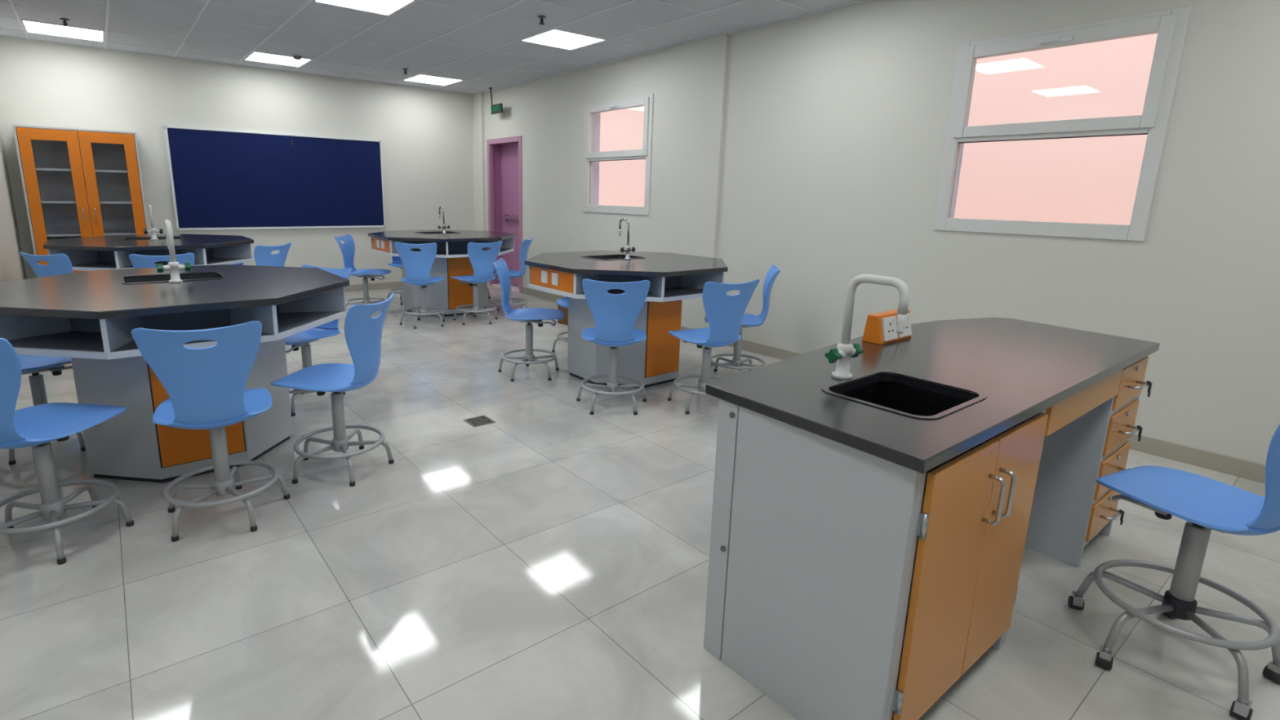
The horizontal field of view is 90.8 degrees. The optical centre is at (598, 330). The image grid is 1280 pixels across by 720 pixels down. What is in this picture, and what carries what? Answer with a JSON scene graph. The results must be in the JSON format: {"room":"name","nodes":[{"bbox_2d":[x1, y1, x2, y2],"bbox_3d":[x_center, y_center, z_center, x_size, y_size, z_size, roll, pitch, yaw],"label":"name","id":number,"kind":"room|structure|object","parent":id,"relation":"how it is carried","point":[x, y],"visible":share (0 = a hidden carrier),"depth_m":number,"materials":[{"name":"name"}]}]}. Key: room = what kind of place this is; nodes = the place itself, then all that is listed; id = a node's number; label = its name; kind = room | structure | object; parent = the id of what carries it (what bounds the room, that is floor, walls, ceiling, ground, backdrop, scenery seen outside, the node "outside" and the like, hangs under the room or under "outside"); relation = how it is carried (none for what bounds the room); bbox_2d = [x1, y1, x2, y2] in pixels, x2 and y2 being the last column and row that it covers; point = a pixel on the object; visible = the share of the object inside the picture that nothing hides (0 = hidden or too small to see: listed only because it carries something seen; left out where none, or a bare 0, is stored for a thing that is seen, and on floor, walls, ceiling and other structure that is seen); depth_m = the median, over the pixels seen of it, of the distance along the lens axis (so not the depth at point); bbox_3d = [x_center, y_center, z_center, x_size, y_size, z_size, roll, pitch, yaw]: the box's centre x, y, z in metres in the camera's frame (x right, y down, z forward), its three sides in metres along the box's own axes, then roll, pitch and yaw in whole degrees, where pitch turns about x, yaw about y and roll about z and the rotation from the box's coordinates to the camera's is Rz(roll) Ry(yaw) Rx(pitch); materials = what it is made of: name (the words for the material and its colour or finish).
{"room":"science classroom","nodes":[
{"label":"science classroom","id":0,"kind":"room"},
{"bbox_2d":[0,124,26,282],"bbox_3d":[-2.519,-0.531,1.905,0.200,2.860,11.410,-8,15,-37],"label":"wall","id":1,"kind":"structure","parent":0,"point":[12,268],"depth_m":5.88,"materials":[{"name":"beige paint"}]},
{"bbox_2d":[0,35,475,284],"bbox_3d":[-3.953,-1.878,7.993,5.583,2.860,0.200,-8,15,-37],"label":"wall","id":2,"kind":"structure","parent":0,"point":[425,135],"depth_m":7.57,"materials":[{"name":"beige paint"}]},
{"bbox_2d":[163,124,386,231],"bbox_3d":[-3.897,-1.864,7.887,2.436,1.166,0.036,-8,15,-37],"label":"notice board","id":3,"kind":"object","parent":2,"relation":"attached to","point":[221,180],"visible":1,"depth_m":7.78,"materials":[{"name":"blue fabric"}]},
{"bbox_2d":[344,281,402,292],"bbox_3d":[-3.925,-0.506,8.197,5.158,0.092,0.012,-8,15,-37],"label":"baseboard","id":4,"kind":"structure","parent":2,"relation":"attached to","point":[357,287],"depth_m":8.81,"materials":[{"name":"beige tile"}]},
{"bbox_2d":[0,0,857,93],"bbox_3d":[-0.365,-2.207,3.231,5.583,0.138,11.810,-8,15,-37],"label":"ceiling","id":5,"kind":"structure","parent":0,"point":[651,13],"depth_m":5.59,"materials":[{"name":"tile"}]},
{"bbox_2d":[21,19,104,42],"bbox_3d":[-4.987,-2.805,5.897,0.581,0.010,0.565,-8,15,-37],"label":"recessed light","id":6,"kind":"object","parent":5,"relation":"in","point":[34,27],"visible":0.94,"depth_m":5.88,"materials":[{"name":"white plastic"}]},
{"bbox_2d":[59,17,69,26],"bbox_3d":[-4.630,-2.679,5.474,0.068,0.056,0.068,-8,15,-37],"label":"sprinkler","id":7,"kind":"object","parent":5,"relation":"attached to","point":[64,20],"visible":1,"depth_m":5.47,"materials":[{"name":"grey metal"}]},
{"bbox_2d":[244,51,311,66],"bbox_3d":[-3.554,-3.012,6.991,0.581,0.010,0.565,-8,15,-37],"label":"recessed light","id":8,"kind":"object","parent":5,"relation":"in","point":[256,56],"visible":1,"depth_m":6.99,"materials":[{"name":"white plastic"}]},
{"bbox_2d":[291,53,302,59],"bbox_3d":[-3.225,-2.933,6.755,0.104,0.046,0.104,-8,15,-37],"label":"smoke detector","id":9,"kind":"object","parent":5,"relation":"attached to","point":[295,56],"visible":1,"depth_m":6.72,"materials":[{"name":"grey plastic"}]},
{"bbox_2d":[313,0,416,15],"bbox_3d":[-1.760,-2.488,4.741,0.581,0.010,0.565,-8,15,-37],"label":"recessed light","id":10,"kind":"object","parent":5,"relation":"in","point":[386,7],"visible":1,"depth_m":4.85,"materials":[{"name":"white plastic"}]},
{"bbox_2d":[402,74,463,85],"bbox_3d":[-2.120,-3.220,8.085,0.581,0.010,0.565,-8,15,-37],"label":"recessed light","id":11,"kind":"object","parent":5,"relation":"in","point":[423,78],"visible":1,"depth_m":8.07,"materials":[{"name":"white plastic"}]},
{"bbox_2d":[0,0,872,93],"bbox_3d":[-0.359,-2.139,3.252,5.203,0.008,11.410,-8,15,-37],"label":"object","id":12,"kind":"structure","parent":5,"relation":"attached to","point":[812,12],"depth_m":5.75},
{"bbox_2d":[488,87,502,114],"bbox_3d":[-1.384,-3.119,8.521,0.044,0.349,0.326,-8,15,-37],"label":"exit sign","id":13,"kind":"object","parent":5,"relation":"hanging from","point":[498,108],"visible":1,"depth_m":8.53,"materials":[{"name":"plastic"}]},
{"bbox_2d":[537,15,546,25],"bbox_3d":[-0.455,-2.512,5.096,0.068,0.056,0.068,-8,15,-37],"label":"sprinkler","id":14,"kind":"object","parent":5,"relation":"attached to","point":[541,17],"visible":1,"depth_m":5.09,"materials":[{"name":"grey metal"}]},
{"bbox_2d":[520,28,606,49],"bbox_3d":[-0.327,-2.696,5.835,0.581,0.010,0.565,-8,15,-37],"label":"recessed light","id":15,"kind":"object","parent":5,"relation":"in","point":[554,37],"visible":1,"depth_m":5.82,"materials":[{"name":"white plastic"}]},
{"bbox_2d":[0,284,1279,719],"bbox_3d":[-0.423,0.608,3.840,5.583,0.100,11.810,-8,15,-37],"label":"floor","id":16,"kind":"structure","parent":0,"point":[548,559],"depth_m":2.27,"materials":[{"name":"tile"}]},
{"bbox_2d":[19,251,72,367],"bbox_3d":[-4.015,-0.193,4.905,0.472,0.870,0.531,4,13,13],"label":"stool","id":17,"kind":"object","parent":16,"relation":"on","point":[59,264],"visible":0.21,"depth_m":4.62,"materials":[{"name":"blue plastic"}]},
{"bbox_2d":[8,354,85,465],"bbox_3d":[-2.936,0.182,3.275,0.482,0.870,0.547,12,16,41],"label":"stool","id":18,"kind":"object","parent":16,"relation":"on","point":[34,365],"visible":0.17,"depth_m":3.28,"materials":[{"name":"blue plastic"}]},
{"bbox_2d":[0,337,133,564],"bbox_3d":[-2.145,0.389,2.397,0.469,0.870,0.538,3,12,7],"label":"stool","id":19,"kind":"object","parent":16,"relation":"on","point":[35,427],"visible":1,"depth_m":2.42,"materials":[{"name":"blue plastic"}]},
{"bbox_2d":[12,124,149,273],"bbox_3d":[-5.341,-1.126,6.643,0.960,1.905,0.435,-8,15,-37],"label":"tall cabinet","id":20,"kind":"object","parent":16,"relation":"on","point":[77,183],"visible":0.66,"depth_m":6.53,"materials":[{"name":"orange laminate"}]},
{"bbox_2d":[35,168,128,173],"bbox_3d":[-5.346,-1.665,6.547,0.918,0.020,0.357,-8,15,-37],"label":"shelf","id":21,"kind":"object","parent":20,"relation":"attached to","point":[37,170],"depth_m":6.54,"materials":[{"name":"white laminate"}]},
{"bbox_2d":[45,231,136,236],"bbox_3d":[-5.359,-1.030,6.684,0.918,0.020,0.357,-8,15,-37],"label":"shelf","id":22,"kind":"object","parent":20,"relation":"attached to","point":[49,233],"depth_m":6.62,"materials":[{"name":"white laminate"}]},
{"bbox_2d":[40,200,142,204],"bbox_3d":[-5.353,-1.353,6.615,0.918,0.020,0.357,-8,15,-37],"label":"shelf","id":23,"kind":"object","parent":20,"relation":"attached to","point":[42,202],"depth_m":6.58,"materials":[{"name":"white laminate"}]},
{"bbox_2d":[43,204,253,271],"bbox_3d":[-4.022,-0.547,5.766,1.499,1.198,1.499,-8,15,-37],"label":"table","id":24,"kind":"object","parent":16,"relation":"on","point":[109,251],"visible":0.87,"depth_m":5.38,"materials":[{"name":"grey laminate"}]},
{"bbox_2d":[143,204,163,239],"bbox_3d":[-4.039,-0.987,5.705,0.141,0.312,0.144,-8,15,-37],"label":"tap","id":25,"kind":"object","parent":24,"relation":"on","point":[153,230],"depth_m":5.67,"materials":[{"name":"white plastic"}]},
{"bbox_2d":[128,253,195,268],"bbox_3d":[-3.396,-0.201,5.001,0.477,0.870,0.544,-5,14,-26],"label":"stool","id":26,"kind":"object","parent":16,"relation":"on","point":[138,261],"visible":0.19,"depth_m":4.70,"materials":[{"name":"blue plastic"}]},
{"bbox_2d":[0,219,349,483],"bbox_3d":[-2.158,0.031,3.272,1.530,1.198,1.530,-8,15,-37],"label":"table","id":27,"kind":"object","parent":16,"relation":"on","point":[88,317],"visible":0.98,"depth_m":2.92,"materials":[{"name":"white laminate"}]},
{"bbox_2d":[156,219,191,283],"bbox_3d":[-2.176,-0.409,3.212,0.144,0.312,0.148,-8,15,-37],"label":"tap","id":28,"kind":"object","parent":27,"relation":"on","point":[174,267],"depth_m":3.18,"materials":[{"name":"white plastic"}]},
{"bbox_2d":[131,320,289,542],"bbox_3d":[-1.573,0.354,2.615,0.469,0.869,0.530,-5,14,-26],"label":"stool","id":29,"kind":"object","parent":16,"relation":"on","point":[205,387],"visible":1,"depth_m":2.42,"materials":[{"name":"blue plastic"}]},
{"bbox_2d":[232,237,249,265],"bbox_3d":[-3.861,-0.525,6.502,0.461,0.850,0.532,3,12,7],"label":"stool","id":30,"kind":"object","parent":16,"relation":"on","point":[238,264],"visible":0.02,"depth_m":6.64,"materials":[{"name":"blue plastic"}]},
{"bbox_2d":[253,242,291,266],"bbox_3d":[-3.165,-0.382,5.859,0.536,0.870,0.467,5,13,18],"label":"stool","id":31,"kind":"object","parent":16,"relation":"on","point":[263,256],"visible":0.27,"depth_m":5.69,"materials":[{"name":"blue plastic"}]},
{"bbox_2d":[284,264,351,416],"bbox_3d":[-1.845,0.046,4.006,0.467,0.870,0.536,6,13,19],"label":"stool","id":32,"kind":"object","parent":16,"relation":"on","point":[303,339],"visible":0.38,"depth_m":4.04,"materials":[{"name":"blue plastic"}]},
{"bbox_2d":[270,293,395,486],"bbox_3d":[-1.274,0.256,3.094,0.547,0.870,0.481,3,12,9],"label":"stool","id":33,"kind":"object","parent":16,"relation":"on","point":[362,333],"visible":1,"depth_m":3.03,"materials":[{"name":"blue plastic"}]},
{"bbox_2d":[333,234,391,308],"bbox_3d":[-2.610,-0.623,7.026,0.538,0.870,0.469,2,12,2],"label":"stool","id":34,"kind":"object","parent":16,"relation":"on","point":[348,248],"visible":0.82,"depth_m":7.07,"materials":[{"name":"blue plastic"}]},
{"bbox_2d":[382,231,403,305],"bbox_3d":[-2.401,-0.796,7.844,0.473,0.870,0.531,-6,14,-30],"label":"stool","id":35,"kind":"object","parent":16,"relation":"on","point":[396,260],"visible":0.26,"depth_m":7.90,"materials":[{"name":"blue plastic"}]},
{"bbox_2d":[394,241,444,328],"bbox_3d":[-1.826,-0.497,6.519,0.469,0.869,0.530,1,12,-2],"label":"stool","id":36,"kind":"object","parent":16,"relation":"on","point":[417,264],"visible":1,"depth_m":6.30,"materials":[{"name":"blue plastic"}]},
{"bbox_2d":[368,206,515,315],"bbox_3d":[-1.791,-0.847,7.370,1.545,1.194,1.545,-8,15,-37],"label":"table","id":37,"kind":"object","parent":16,"relation":"on","point":[451,259],"visible":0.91,"depth_m":7.01,"materials":[{"name":"grey laminate"}]},
{"bbox_2d":[437,206,449,233],"bbox_3d":[-1.810,-1.287,7.311,0.138,0.309,0.141,-8,15,-37],"label":"tap","id":38,"kind":"object","parent":37,"relation":"on","point":[443,227],"depth_m":7.28,"materials":[{"name":"silver metal"}]},
{"bbox_2d":[450,240,502,324],"bbox_3d":[-1.304,-0.534,6.742,0.472,0.869,0.530,-10,16,-41],"label":"stool","id":39,"kind":"object","parent":16,"relation":"on","point":[482,261],"visible":1,"depth_m":6.59,"materials":[{"name":"blue plastic"}]},
{"bbox_2d":[462,415,495,426],"bbox_3d":[-0.724,0.549,3.840,0.144,0.008,0.144,-8,15,-37],"label":"floor drain","id":40,"kind":"object","parent":16,"relation":"on","point":[477,421],"visible":1,"depth_m":3.84,"materials":[{"name":"grey metal"}]},
{"bbox_2d":[487,237,532,315],"bbox_3d":[-1.019,-0.623,7.174,0.535,0.870,0.463,1,12,0],"label":"stool","id":41,"kind":"object","parent":16,"relation":"on","point":[525,246],"visible":0.67,"depth_m":7.11,"materials":[{"name":"blue plastic"}]},
{"bbox_2d":[492,257,564,382],"bbox_3d":[-0.526,-0.097,4.796,0.530,0.869,0.470,1,12,0],"label":"stool","id":42,"kind":"object","parent":16,"relation":"on","point":[529,316],"visible":1,"depth_m":4.81,"materials":[{"name":"blue plastic"}]},
{"bbox_2d":[551,297,568,352],"bbox_3d":[-0.171,-0.233,5.500,0.477,0.850,0.544,1,12,-3],"label":"stool","id":43,"kind":"object","parent":16,"relation":"on","point":[563,303],"visible":0.12,"depth_m":5.53,"materials":[{"name":"blue plastic"}]},
{"bbox_2d":[557,304,568,325],"bbox_3d":[-0.245,-0.197,6.804,0.250,0.225,0.310,13,17,43],"label":"box","id":44,"kind":"object","parent":16,"relation":"on","point":[564,321],"visible":0.17,"depth_m":6.71,"materials":[{"name":"brown wood"}]},
{"bbox_2d":[576,278,650,415],"bbox_3d":[0.096,0.065,4.103,0.474,0.870,0.531,2,12,2],"label":"stool","id":45,"kind":"object","parent":16,"relation":"on","point":[615,316],"visible":1,"depth_m":3.88,"materials":[{"name":"blue plastic"}]},
{"bbox_2d":[524,217,728,387],"bbox_3d":[0.219,-0.263,4.864,1.461,1.194,1.461,-8,15,-37],"label":"table","id":46,"kind":"object","parent":16,"relation":"on","point":[673,277],"visible":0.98,"depth_m":4.54,"materials":[{"name":"grey laminate"}]},
{"bbox_2d":[618,217,635,259],"bbox_3d":[0.202,-0.703,4.803,0.130,0.309,0.133,-8,15,-37],"label":"tap","id":47,"kind":"object","parent":46,"relation":"on","point":[627,249],"depth_m":4.78,"materials":[{"name":"silver metal"}]},
{"bbox_2d":[667,279,759,414],"bbox_3d":[0.733,0.069,4.148,0.469,0.869,0.530,-5,14,-25],"label":"stool","id":48,"kind":"object","parent":16,"relation":"on","point":[724,313],"visible":0.96,"depth_m":3.95,"materials":[{"name":"blue plastic"}]},
{"bbox_2d":[704,264,780,373],"bbox_3d":[1.067,-0.054,4.744,0.545,0.870,0.478,4,12,11],"label":"stool","id":49,"kind":"object","parent":16,"relation":"on","point":[748,320],"visible":0.77,"depth_m":4.78,"materials":[{"name":"blue plastic"}]},
{"bbox_2d":[703,274,1159,719],"bbox_3d":[1.245,0.345,2.240,2.009,1.158,0.774,-8,15,-37],"label":"bench","id":50,"kind":"object","parent":16,"relation":"on","point":[880,495],"visible":0.94,"depth_m":1.69,"materials":[{"name":"grey laminate"}]},
{"bbox_2d":[824,274,909,379],"bbox_3d":[0.784,-0.003,1.819,0.144,0.318,0.200,-8,15,-37],"label":"tap","id":51,"kind":"object","parent":50,"relation":"on","point":[842,354],"depth_m":1.85,"materials":[{"name":"white plastic"}]},
{"bbox_2d":[721,370,1046,719],"bbox_3d":[0.814,0.574,1.885,0.783,0.843,0.560,-8,15,-37],"label":"cabinet","id":52,"kind":"object","parent":50,"relation":"in","point":[822,541],"depth_m":1.62,"materials":[{"name":"grey laminate"}]},
{"bbox_2d":[839,381,982,495],"bbox_3d":[0.852,0.288,1.791,0.362,0.176,0.306,-8,15,-37],"label":"basin","id":53,"kind":"object","parent":50,"relation":"in","point":[907,397],"depth_m":1.91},
{"bbox_2d":[705,317,1159,473],"bbox_3d":[1.240,0.102,2.199,2.009,0.030,0.744,-8,15,-37],"label":"countertop","id":54,"kind":"structure","parent":50,"relation":"on","point":[1024,369],"depth_m":1.90,"materials":[{"name":"black stone"}]},
{"bbox_2d":[1067,424,1279,719],"bbox_3d":[1.767,0.556,1.883,0.534,0.917,0.514,-4,13,-24],"label":"stool","id":55,"kind":"object","parent":16,"relation":"on","point":[1206,504],"visible":1,"depth_m":1.88,"materials":[{"name":"blue plastic"}]},
{"bbox_2d":[471,0,1279,465],"bbox_3d":[1.661,-1.163,5.219,0.225,2.860,11.610,-8,15,-37],"label":"wall","id":56,"kind":"structure","parent":0,"point":[811,148],"depth_m":4.43,"materials":[{"name":"beige paint"}]},
{"bbox_2d":[486,135,522,293],"bbox_3d":[-1.134,-1.667,9.068,0.504,2.105,0.950,-8,15,-37],"label":"door","id":57,"kind":"structure","parent":56,"relation":"in","point":[504,180],"depth_m":9.14,"materials":[{"name":"pink-purple paint"},{"name":"metal"}]},
{"bbox_2d":[592,112,600,204],"bbox_3d":[0.302,-1.912,6.967,0.117,1.160,1.105,-8,15,-37],"label":"trim","id":58,"kind":"structure","parent":56,"relation":"attached to","point":[597,116],"depth_m":7.39,"materials":[{"name":"white paint"}]},
{"bbox_2d":[582,93,653,215],"bbox_3d":[0.204,-1.898,6.893,0.130,1.204,1.149,-8,15,-37],"label":"window","id":59,"kind":"structure","parent":56,"relation":"in","point":[646,100],"depth_m":6.83,"materials":[{"name":"plastic"},{"name":"white painted aluminium"}]},
{"bbox_2d":[523,287,1266,483],"bbox_3d":[2.034,0.338,4.865,0.047,0.092,10.070,-8,15,-37],"label":"baseboard","id":60,"kind":"structure","parent":56,"relation":"attached to","point":[1246,469],"depth_m":3.45,"materials":[{"name":"beige tile"}]},
{"bbox_2d":[951,142,964,217],"bbox_3d":[2.779,-1.193,3.858,0.117,1.150,1.085,-8,15,-37],"label":"trim","id":61,"kind":"structure","parent":56,"relation":"attached to","point":[962,144],"depth_m":4.35,"materials":[{"name":"white paint"}]},
{"bbox_2d":[933,5,1191,241],"bbox_3d":[2.682,-1.179,3.783,0.130,1.194,1.129,-8,15,-37],"label":"window","id":62,"kind":"structure","parent":56,"relation":"in","point":[1171,25],"depth_m":3.62,"materials":[{"name":"metal"}]},
{"label":"outside","id":63,"kind":"structure","parent":0,"visible":0},
{"bbox_3d":[0.784,-1.755,15.813,11.297,0.200,36.000,-8,15,-37],"label":"ground","id":64,"kind":"structure","parent":63,"visible":0},
{"bbox_2d":[598,33,1157,225],"bbox_3d":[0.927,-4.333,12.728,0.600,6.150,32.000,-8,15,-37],"label":"window glass","id":65,"kind":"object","parent":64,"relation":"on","point":[1083,180],"visible":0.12,"depth_m":7.17,"materials":[{"name":"pink glass"}]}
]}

